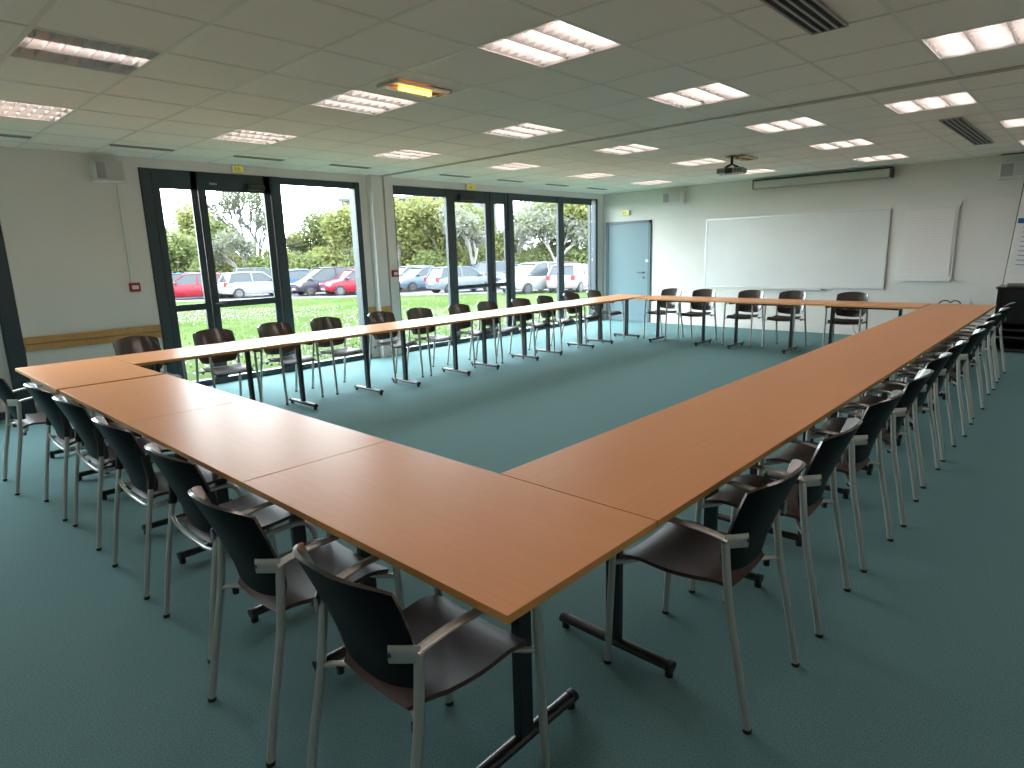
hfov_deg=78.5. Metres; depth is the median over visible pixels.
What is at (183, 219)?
tree
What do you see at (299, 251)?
bush
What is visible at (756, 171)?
ceiling light
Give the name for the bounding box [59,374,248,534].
conference table
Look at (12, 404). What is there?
armchair
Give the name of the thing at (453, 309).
armchair
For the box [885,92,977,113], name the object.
ceiling light
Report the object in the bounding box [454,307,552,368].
conference table
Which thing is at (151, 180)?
window
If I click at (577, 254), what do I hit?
bush
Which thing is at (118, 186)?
duct
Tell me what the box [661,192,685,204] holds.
loudspeaker
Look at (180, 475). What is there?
chair
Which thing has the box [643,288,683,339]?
armchair
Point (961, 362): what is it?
armchair
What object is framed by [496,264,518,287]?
car
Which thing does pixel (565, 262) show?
car
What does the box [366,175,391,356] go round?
trim
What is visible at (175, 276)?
car
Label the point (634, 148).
ceiling light
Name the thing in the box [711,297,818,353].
conference table
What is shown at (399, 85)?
recessed light
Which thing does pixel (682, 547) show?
armchair
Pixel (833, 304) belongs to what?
conference table
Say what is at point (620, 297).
conference table
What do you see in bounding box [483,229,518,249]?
leafy tree
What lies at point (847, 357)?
conference table
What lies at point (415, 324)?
conference table
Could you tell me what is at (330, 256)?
bush
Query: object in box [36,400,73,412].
baseboard
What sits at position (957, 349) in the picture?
armchair
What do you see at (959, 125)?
ceiling vent
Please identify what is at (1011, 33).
ceiling light
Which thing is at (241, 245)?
blossom tree
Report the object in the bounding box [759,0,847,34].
ceiling vent
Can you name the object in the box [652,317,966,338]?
baseboard
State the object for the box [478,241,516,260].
bush
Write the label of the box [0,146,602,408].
wall
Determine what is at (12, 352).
window
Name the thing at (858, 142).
ceiling light
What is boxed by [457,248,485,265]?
bush
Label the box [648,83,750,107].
ceiling light
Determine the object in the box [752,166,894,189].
case
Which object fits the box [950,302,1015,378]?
armchair
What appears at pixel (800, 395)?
conference table
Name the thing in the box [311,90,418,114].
ceiling light
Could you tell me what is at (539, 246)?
bush
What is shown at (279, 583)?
armchair
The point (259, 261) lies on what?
bush
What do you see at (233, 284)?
car
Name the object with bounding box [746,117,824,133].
ceiling light
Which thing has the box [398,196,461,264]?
tree
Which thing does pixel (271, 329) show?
armchair
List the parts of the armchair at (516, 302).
leg, backrest, leg, leg, seat, leg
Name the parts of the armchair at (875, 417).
leg, seat, armrest, leg, armrest, backrest, leg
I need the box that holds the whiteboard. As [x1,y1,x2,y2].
[704,209,890,289]
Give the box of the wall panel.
[651,198,1019,331]
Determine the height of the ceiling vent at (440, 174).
0.013 m
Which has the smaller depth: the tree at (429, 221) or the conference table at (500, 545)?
the conference table at (500, 545)
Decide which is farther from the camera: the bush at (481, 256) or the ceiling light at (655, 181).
the bush at (481, 256)
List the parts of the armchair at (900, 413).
leg, seat, armrest, armrest, leg, backrest, leg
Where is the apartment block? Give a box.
[338,196,496,252]
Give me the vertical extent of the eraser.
0.045 m
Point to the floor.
(920, 664)
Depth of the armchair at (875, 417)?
3.06 m
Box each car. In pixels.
[172,272,202,296]
[173,273,221,296]
[217,272,273,298]
[233,268,271,276]
[289,269,309,282]
[290,267,353,295]
[319,269,356,295]
[399,265,433,276]
[399,267,430,291]
[424,266,486,292]
[467,264,476,268]
[475,261,515,275]
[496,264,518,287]
[499,262,556,293]
[546,264,587,292]
[553,261,581,264]
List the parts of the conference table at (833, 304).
rail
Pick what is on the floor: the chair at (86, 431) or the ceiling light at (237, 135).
the chair at (86, 431)
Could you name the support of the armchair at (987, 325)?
on the floor
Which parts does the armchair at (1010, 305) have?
seat, leg, leg, backrest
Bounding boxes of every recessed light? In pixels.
[377,78,451,98]
[726,154,757,160]
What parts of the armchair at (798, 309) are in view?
leg, leg, seat, backrest, leg, leg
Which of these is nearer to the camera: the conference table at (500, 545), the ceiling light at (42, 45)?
the conference table at (500, 545)
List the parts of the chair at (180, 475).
leg, post, backrest, leg, post, leg, seat, leg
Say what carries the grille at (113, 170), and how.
attached to the loudspeaker at (101, 171)
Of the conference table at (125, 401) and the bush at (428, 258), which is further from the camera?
the bush at (428, 258)
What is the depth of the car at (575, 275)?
33.53 m
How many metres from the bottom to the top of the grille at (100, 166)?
0.170 m
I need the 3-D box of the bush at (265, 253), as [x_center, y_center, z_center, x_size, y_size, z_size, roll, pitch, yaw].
[-19.135,-8.992,51.029,5.813,4.289,5.485,0,12,7]
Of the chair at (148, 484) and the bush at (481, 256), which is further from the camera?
the bush at (481, 256)
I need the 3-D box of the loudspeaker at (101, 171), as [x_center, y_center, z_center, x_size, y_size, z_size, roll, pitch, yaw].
[-4.409,-2.317,6.844,0.190,0.218,0.320,9,16,42]
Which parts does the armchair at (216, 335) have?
leg, leg, backrest, seat, leg, leg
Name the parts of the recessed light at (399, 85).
bulb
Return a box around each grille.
[95,161,106,177]
[105,162,124,178]
[663,193,668,202]
[1000,163,1014,176]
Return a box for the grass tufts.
[178,293,586,368]
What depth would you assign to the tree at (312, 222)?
56.41 m
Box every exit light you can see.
[231,165,243,172]
[465,184,474,190]
[621,210,629,215]
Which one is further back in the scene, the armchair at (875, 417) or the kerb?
the kerb
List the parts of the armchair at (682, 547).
leg, leg, seat, armrest, leg, armrest, backrest, leg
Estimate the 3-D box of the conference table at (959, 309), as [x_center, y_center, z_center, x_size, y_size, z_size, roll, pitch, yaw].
[5.329,-0.542,7.614,0.671,0.740,1.370,9,16,42]
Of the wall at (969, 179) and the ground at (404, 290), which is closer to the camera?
the wall at (969, 179)
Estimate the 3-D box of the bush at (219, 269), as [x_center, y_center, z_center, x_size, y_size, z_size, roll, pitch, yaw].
[-23.615,-8.088,48.292,4.531,3.543,4.802,7,14,34]
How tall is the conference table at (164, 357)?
0.740 m
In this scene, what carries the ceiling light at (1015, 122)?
attached to the ceiling
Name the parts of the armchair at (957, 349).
leg, seat, armrest, armrest, leg, leg, backrest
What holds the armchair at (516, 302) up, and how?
on the floor
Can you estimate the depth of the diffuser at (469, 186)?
10.78 m
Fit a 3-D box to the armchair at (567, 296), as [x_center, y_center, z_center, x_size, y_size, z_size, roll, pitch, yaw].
[1.169,-1.117,10.636,0.597,0.848,0.486,10,17,44]
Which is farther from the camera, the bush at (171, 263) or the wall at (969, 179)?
the bush at (171, 263)
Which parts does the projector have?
input panel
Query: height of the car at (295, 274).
1.532 m
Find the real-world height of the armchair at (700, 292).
0.848 m
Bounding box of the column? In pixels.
[382,176,401,354]
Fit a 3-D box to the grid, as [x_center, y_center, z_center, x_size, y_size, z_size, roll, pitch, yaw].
[0.940,-2.326,5.247,10.158,0.003,14.100,9,16,42]
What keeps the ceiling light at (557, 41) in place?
attached to the ceiling
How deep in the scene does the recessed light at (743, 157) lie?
8.46 m
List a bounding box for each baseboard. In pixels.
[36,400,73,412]
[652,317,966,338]
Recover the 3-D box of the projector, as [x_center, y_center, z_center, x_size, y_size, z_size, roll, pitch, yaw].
[2.926,-2.915,8.344,0.350,0.234,0.278,5,14,28]
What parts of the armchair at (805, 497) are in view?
leg, leg, seat, armrest, leg, armrest, backrest, leg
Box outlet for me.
[952,300,970,303]
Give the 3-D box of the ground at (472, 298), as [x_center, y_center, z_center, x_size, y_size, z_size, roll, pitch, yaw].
[-25.372,-10.956,64.777,110.000,0.680,180.000,9,16,42]
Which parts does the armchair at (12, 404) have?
leg, backrest, leg, armrest, armrest, seat, leg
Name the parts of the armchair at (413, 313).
leg, backrest, leg, seat, leg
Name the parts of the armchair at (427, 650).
leg, armrest, backrest, leg, seat, armrest, leg, leg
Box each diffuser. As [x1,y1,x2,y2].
[233,166,242,171]
[467,184,474,189]
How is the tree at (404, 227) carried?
on the ground at (472, 298)
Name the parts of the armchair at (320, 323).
leg, backrest, leg, seat, leg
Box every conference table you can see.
[15,357,162,480]
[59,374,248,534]
[110,339,288,400]
[125,399,387,622]
[242,441,656,767]
[258,325,400,409]
[371,315,485,386]
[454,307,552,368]
[501,404,808,677]
[519,300,606,355]
[577,294,651,343]
[634,295,729,345]
[678,366,883,546]
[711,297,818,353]
[775,341,928,474]
[805,300,930,343]
[837,325,958,429]
[879,313,979,399]
[910,303,995,374]
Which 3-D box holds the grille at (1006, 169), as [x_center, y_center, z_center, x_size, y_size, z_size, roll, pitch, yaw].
[7.037,-3.042,8.907,0.146,0.170,0.005,9,16,42]
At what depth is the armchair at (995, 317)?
6.33 m
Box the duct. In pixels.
[116,183,135,282]
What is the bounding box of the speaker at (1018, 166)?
[1014,162,1023,175]
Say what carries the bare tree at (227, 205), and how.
on the ground at (472, 298)
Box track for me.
[381,65,1023,176]
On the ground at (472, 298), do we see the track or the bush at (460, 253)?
the bush at (460, 253)
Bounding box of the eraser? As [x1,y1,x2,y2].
[1007,283,1023,286]
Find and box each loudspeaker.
[89,160,128,183]
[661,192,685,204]
[997,161,1023,179]
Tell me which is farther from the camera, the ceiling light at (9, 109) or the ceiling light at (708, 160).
the ceiling light at (708, 160)
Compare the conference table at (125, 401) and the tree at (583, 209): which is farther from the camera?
the tree at (583, 209)
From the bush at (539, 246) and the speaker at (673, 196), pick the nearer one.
the speaker at (673, 196)
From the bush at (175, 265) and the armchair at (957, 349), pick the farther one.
the bush at (175, 265)
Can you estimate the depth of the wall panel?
10.22 m
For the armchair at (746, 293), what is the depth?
10.05 m
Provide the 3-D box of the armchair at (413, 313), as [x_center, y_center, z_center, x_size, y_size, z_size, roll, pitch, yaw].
[-1.105,-0.592,8.457,0.486,0.848,0.597,-13,16,-43]
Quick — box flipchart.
[895,201,961,281]
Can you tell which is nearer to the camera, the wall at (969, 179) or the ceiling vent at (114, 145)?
the ceiling vent at (114, 145)
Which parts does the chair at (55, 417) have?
leg, backrest, post, post, leg, seat, leg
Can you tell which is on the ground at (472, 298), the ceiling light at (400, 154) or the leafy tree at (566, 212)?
the leafy tree at (566, 212)
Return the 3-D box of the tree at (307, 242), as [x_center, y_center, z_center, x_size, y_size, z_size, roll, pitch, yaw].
[-19.494,-12.093,58.904,3.338,5.219,4.199,9,16,42]
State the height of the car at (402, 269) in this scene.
1.532 m
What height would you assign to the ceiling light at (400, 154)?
0.087 m
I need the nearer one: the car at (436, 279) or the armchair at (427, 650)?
the armchair at (427, 650)
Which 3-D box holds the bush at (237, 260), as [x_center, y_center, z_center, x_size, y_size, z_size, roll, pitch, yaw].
[-23.276,-8.714,50.273,5.485,4.289,5.813,-11,15,-39]
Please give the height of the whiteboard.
1.312 m
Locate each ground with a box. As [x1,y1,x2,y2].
[175,287,587,299]
[176,291,587,380]
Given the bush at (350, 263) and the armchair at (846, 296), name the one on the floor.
the armchair at (846, 296)
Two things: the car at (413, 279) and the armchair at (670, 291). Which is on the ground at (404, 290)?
the car at (413, 279)
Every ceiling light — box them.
[0,101,73,121]
[10,28,160,74]
[212,129,296,144]
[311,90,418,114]
[373,149,440,159]
[477,20,619,66]
[482,123,564,138]
[485,163,541,170]
[566,173,614,178]
[593,144,658,154]
[631,180,670,184]
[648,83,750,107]
[671,158,725,165]
[739,169,775,174]
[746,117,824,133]
[809,139,873,149]
[854,154,909,161]
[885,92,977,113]
[922,18,1023,59]
[999,118,1023,127]
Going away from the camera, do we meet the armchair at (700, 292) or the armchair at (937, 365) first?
the armchair at (937, 365)
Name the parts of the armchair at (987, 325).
seat, armrest, leg, leg, backrest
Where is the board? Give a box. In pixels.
[990,183,1023,343]
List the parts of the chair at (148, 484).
leg, post, backrest, post, leg, leg, seat, leg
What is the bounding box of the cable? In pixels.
[939,300,960,303]
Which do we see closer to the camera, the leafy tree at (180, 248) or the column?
the column
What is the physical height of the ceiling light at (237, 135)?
0.087 m
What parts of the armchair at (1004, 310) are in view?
seat, armrest, leg, leg, backrest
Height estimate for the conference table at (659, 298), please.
0.740 m
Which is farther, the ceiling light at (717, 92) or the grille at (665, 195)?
the grille at (665, 195)
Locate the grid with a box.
[0,0,1023,193]
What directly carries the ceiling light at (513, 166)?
attached to the ceiling
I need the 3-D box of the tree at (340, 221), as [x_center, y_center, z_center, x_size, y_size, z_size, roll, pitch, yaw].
[-13.233,-11.444,51.211,4.365,6.825,5.491,-2,12,-3]
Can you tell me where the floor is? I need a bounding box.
[0,319,1023,767]
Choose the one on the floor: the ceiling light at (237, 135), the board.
the board
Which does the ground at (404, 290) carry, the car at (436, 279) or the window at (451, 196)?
the car at (436, 279)
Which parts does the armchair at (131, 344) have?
backrest, seat, leg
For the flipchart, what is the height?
1.195 m
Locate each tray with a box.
[753,288,821,289]
[895,279,949,281]
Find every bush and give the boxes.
[170,257,190,272]
[170,260,186,273]
[177,258,231,272]
[219,249,245,272]
[242,254,270,269]
[245,248,296,267]
[289,250,302,257]
[289,253,331,270]
[306,246,349,267]
[337,254,354,267]
[397,245,411,266]
[412,250,446,266]
[428,242,467,266]
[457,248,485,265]
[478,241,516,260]
[515,246,552,263]
[532,240,564,261]
[564,245,587,264]
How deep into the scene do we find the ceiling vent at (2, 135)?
5.74 m
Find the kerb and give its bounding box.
[175,289,587,301]
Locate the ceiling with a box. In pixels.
[0,0,1023,193]
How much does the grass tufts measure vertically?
0.663 m
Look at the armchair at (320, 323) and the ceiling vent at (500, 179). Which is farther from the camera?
the ceiling vent at (500, 179)
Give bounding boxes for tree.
[165,225,198,272]
[169,198,221,238]
[190,191,286,257]
[190,217,246,253]
[212,228,259,268]
[285,227,325,256]
[285,232,302,253]
[296,207,344,251]
[319,200,353,260]
[394,196,426,266]
[397,226,438,257]
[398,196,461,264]
[424,198,499,252]
[433,202,484,263]
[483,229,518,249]
[513,201,555,259]
[517,201,567,249]
[529,207,587,261]
[533,202,587,256]
[566,204,587,252]
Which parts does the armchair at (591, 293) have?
leg, backrest, seat, leg, leg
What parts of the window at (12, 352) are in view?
panel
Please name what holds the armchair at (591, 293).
on the floor
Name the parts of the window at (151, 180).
door handle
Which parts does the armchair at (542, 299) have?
leg, backrest, seat, leg, leg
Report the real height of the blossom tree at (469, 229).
6.111 m
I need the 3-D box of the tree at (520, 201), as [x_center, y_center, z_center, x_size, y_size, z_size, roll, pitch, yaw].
[3.042,-12.483,52.051,6.137,7.628,4.878,10,16,43]
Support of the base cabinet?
on the floor
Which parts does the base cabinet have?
door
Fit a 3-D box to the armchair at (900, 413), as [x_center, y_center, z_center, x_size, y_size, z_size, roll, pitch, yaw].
[2.112,0.312,3.741,0.597,0.848,0.486,8,15,39]
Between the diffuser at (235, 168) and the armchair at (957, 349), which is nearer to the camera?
the armchair at (957, 349)
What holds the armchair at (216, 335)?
on the floor
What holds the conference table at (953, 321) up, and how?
on the floor
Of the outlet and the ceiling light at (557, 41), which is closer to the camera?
the ceiling light at (557, 41)
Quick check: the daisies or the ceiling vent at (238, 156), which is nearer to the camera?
the ceiling vent at (238, 156)
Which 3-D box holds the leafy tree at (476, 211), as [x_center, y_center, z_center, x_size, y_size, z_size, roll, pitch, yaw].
[-4.373,-12.444,54.293,6.511,7.445,7.126,0,12,9]
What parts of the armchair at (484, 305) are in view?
leg, backrest, leg, leg, seat, leg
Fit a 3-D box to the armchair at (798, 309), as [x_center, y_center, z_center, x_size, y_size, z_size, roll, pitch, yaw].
[4.206,-0.990,9.627,0.486,0.848,0.597,10,17,44]
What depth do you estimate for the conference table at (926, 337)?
5.50 m
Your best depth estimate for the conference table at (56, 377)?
4.81 m
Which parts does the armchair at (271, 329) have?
leg, backrest, leg, seat, leg, leg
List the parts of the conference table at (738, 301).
rail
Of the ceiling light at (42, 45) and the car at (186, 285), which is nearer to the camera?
the ceiling light at (42, 45)
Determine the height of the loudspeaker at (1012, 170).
0.218 m
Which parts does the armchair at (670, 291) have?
leg, seat, leg, backrest, leg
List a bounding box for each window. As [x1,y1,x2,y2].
[0,224,36,419]
[23,167,390,385]
[393,185,597,351]
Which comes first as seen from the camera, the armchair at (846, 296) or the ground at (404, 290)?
the armchair at (846, 296)
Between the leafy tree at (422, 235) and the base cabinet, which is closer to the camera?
the base cabinet
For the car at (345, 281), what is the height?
1.532 m
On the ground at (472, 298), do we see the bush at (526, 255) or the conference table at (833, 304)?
the bush at (526, 255)
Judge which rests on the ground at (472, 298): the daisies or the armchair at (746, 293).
the daisies
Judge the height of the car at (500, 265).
1.662 m
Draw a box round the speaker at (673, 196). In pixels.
[669,192,680,201]
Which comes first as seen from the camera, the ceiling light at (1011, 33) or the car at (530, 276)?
the ceiling light at (1011, 33)
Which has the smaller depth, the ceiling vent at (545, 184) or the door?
the ceiling vent at (545, 184)
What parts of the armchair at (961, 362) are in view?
leg, seat, armrest, leg, leg, backrest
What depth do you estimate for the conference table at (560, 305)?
9.75 m
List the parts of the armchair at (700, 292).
leg, leg, seat, backrest, leg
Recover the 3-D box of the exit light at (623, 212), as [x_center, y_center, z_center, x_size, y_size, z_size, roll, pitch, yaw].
[2.421,-3.644,13.354,0.200,0.110,0.052,9,16,42]
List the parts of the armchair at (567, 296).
leg, backrest, seat, leg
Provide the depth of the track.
5.58 m
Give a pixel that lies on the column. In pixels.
(387, 185)
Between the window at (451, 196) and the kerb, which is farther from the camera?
the kerb
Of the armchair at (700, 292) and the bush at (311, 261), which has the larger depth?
the bush at (311, 261)
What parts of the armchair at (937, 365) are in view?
seat, armrest, armrest, leg, backrest, leg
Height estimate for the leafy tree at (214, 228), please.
6.328 m
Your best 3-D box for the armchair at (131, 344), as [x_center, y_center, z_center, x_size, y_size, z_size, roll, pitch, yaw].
[-3.523,-0.028,6.113,0.597,0.848,0.486,8,15,38]
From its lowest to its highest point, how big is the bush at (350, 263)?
3.543 m
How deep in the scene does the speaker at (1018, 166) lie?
8.82 m
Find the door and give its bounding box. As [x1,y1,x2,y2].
[606,220,651,321]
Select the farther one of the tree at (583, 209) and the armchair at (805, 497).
the tree at (583, 209)
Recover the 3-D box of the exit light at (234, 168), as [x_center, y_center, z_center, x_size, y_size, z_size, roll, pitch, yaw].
[-3.466,-2.711,7.912,0.052,0.090,0.140,9,16,42]
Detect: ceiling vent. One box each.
[0,134,31,138]
[109,144,174,151]
[233,155,283,160]
[329,164,370,168]
[440,174,469,177]
[497,179,523,182]
[545,184,568,186]
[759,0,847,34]
[939,117,993,144]
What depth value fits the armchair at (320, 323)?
7.56 m
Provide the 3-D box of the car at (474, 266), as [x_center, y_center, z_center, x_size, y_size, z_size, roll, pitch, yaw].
[-2.713,-8.129,46.307,4.335,1.472,2.000,-6,13,-20]
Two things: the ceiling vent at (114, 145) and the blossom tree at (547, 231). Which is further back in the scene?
the blossom tree at (547, 231)
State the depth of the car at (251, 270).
45.44 m
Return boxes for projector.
[716,155,746,175]
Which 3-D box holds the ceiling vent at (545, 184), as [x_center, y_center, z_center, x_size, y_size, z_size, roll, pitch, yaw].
[0.827,-3.620,11.413,0.072,0.013,0.596,9,16,42]
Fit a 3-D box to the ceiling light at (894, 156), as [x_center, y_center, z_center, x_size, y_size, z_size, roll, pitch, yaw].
[5.300,-3.286,8.995,0.612,0.087,0.614,9,16,42]
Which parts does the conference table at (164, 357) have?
rail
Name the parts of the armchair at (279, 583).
leg, backrest, armrest, leg, armrest, seat, leg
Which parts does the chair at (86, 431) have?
leg, post, backrest, post, leg, seat, leg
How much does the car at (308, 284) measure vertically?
1.662 m
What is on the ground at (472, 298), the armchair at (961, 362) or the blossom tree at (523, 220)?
the blossom tree at (523, 220)
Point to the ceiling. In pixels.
(310, 23)
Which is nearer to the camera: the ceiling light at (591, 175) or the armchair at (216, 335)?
the armchair at (216, 335)
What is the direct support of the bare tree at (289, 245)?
on the ground at (472, 298)
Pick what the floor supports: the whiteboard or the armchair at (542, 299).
the armchair at (542, 299)
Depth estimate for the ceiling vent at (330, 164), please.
8.27 m
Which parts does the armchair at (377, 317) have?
leg, backrest, leg, seat, leg, leg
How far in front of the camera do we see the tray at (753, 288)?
11.25 m
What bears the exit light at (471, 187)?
attached to the wall at (62, 230)
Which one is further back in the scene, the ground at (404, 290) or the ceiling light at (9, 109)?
the ground at (404, 290)
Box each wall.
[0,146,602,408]
[603,153,1023,321]
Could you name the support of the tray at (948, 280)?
on the flipchart
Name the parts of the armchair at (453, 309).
leg, backrest, leg, leg, seat, leg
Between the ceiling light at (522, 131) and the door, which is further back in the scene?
the door
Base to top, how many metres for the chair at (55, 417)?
0.841 m
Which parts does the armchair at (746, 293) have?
leg, seat, backrest, leg, leg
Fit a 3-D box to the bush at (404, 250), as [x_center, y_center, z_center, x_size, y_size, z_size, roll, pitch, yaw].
[-9.829,-9.152,50.532,5.485,4.289,5.813,0,12,10]
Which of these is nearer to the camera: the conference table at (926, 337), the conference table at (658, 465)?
the conference table at (658, 465)
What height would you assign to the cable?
0.051 m
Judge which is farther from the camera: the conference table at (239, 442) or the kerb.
the kerb
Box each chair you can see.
[23,383,139,520]
[52,396,174,550]
[91,416,243,599]
[144,443,317,663]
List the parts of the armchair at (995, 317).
seat, leg, backrest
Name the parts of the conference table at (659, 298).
rail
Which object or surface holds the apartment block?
on the ground at (472, 298)
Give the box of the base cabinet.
[990,285,1023,351]
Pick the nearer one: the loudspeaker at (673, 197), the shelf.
the shelf
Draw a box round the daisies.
[177,300,586,373]
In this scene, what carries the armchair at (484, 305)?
on the floor
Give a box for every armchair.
[0,378,108,495]
[112,336,187,379]
[188,486,404,767]
[192,328,262,402]
[257,322,323,404]
[293,542,550,767]
[310,317,362,393]
[368,311,423,382]
[406,308,458,375]
[447,304,496,367]
[475,301,523,362]
[509,298,554,355]
[535,295,578,351]
[562,292,602,343]
[584,290,624,339]
[604,459,805,734]
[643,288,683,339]
[677,289,716,340]
[689,418,862,637]
[722,290,763,346]
[757,390,904,572]
[761,290,806,350]
[801,369,933,527]
[822,292,868,346]
[837,352,952,488]
[861,340,968,461]
[888,328,985,436]
[905,320,994,418]
[922,313,1001,398]
[935,307,1009,389]
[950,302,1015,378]
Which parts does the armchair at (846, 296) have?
leg, leg, seat, backrest, leg, leg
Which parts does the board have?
panel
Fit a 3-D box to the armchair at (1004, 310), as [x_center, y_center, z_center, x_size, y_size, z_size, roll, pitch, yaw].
[4.987,-0.421,6.826,0.597,0.848,0.486,9,16,40]
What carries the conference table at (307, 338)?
on the floor
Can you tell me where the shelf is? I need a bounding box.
[996,325,1023,351]

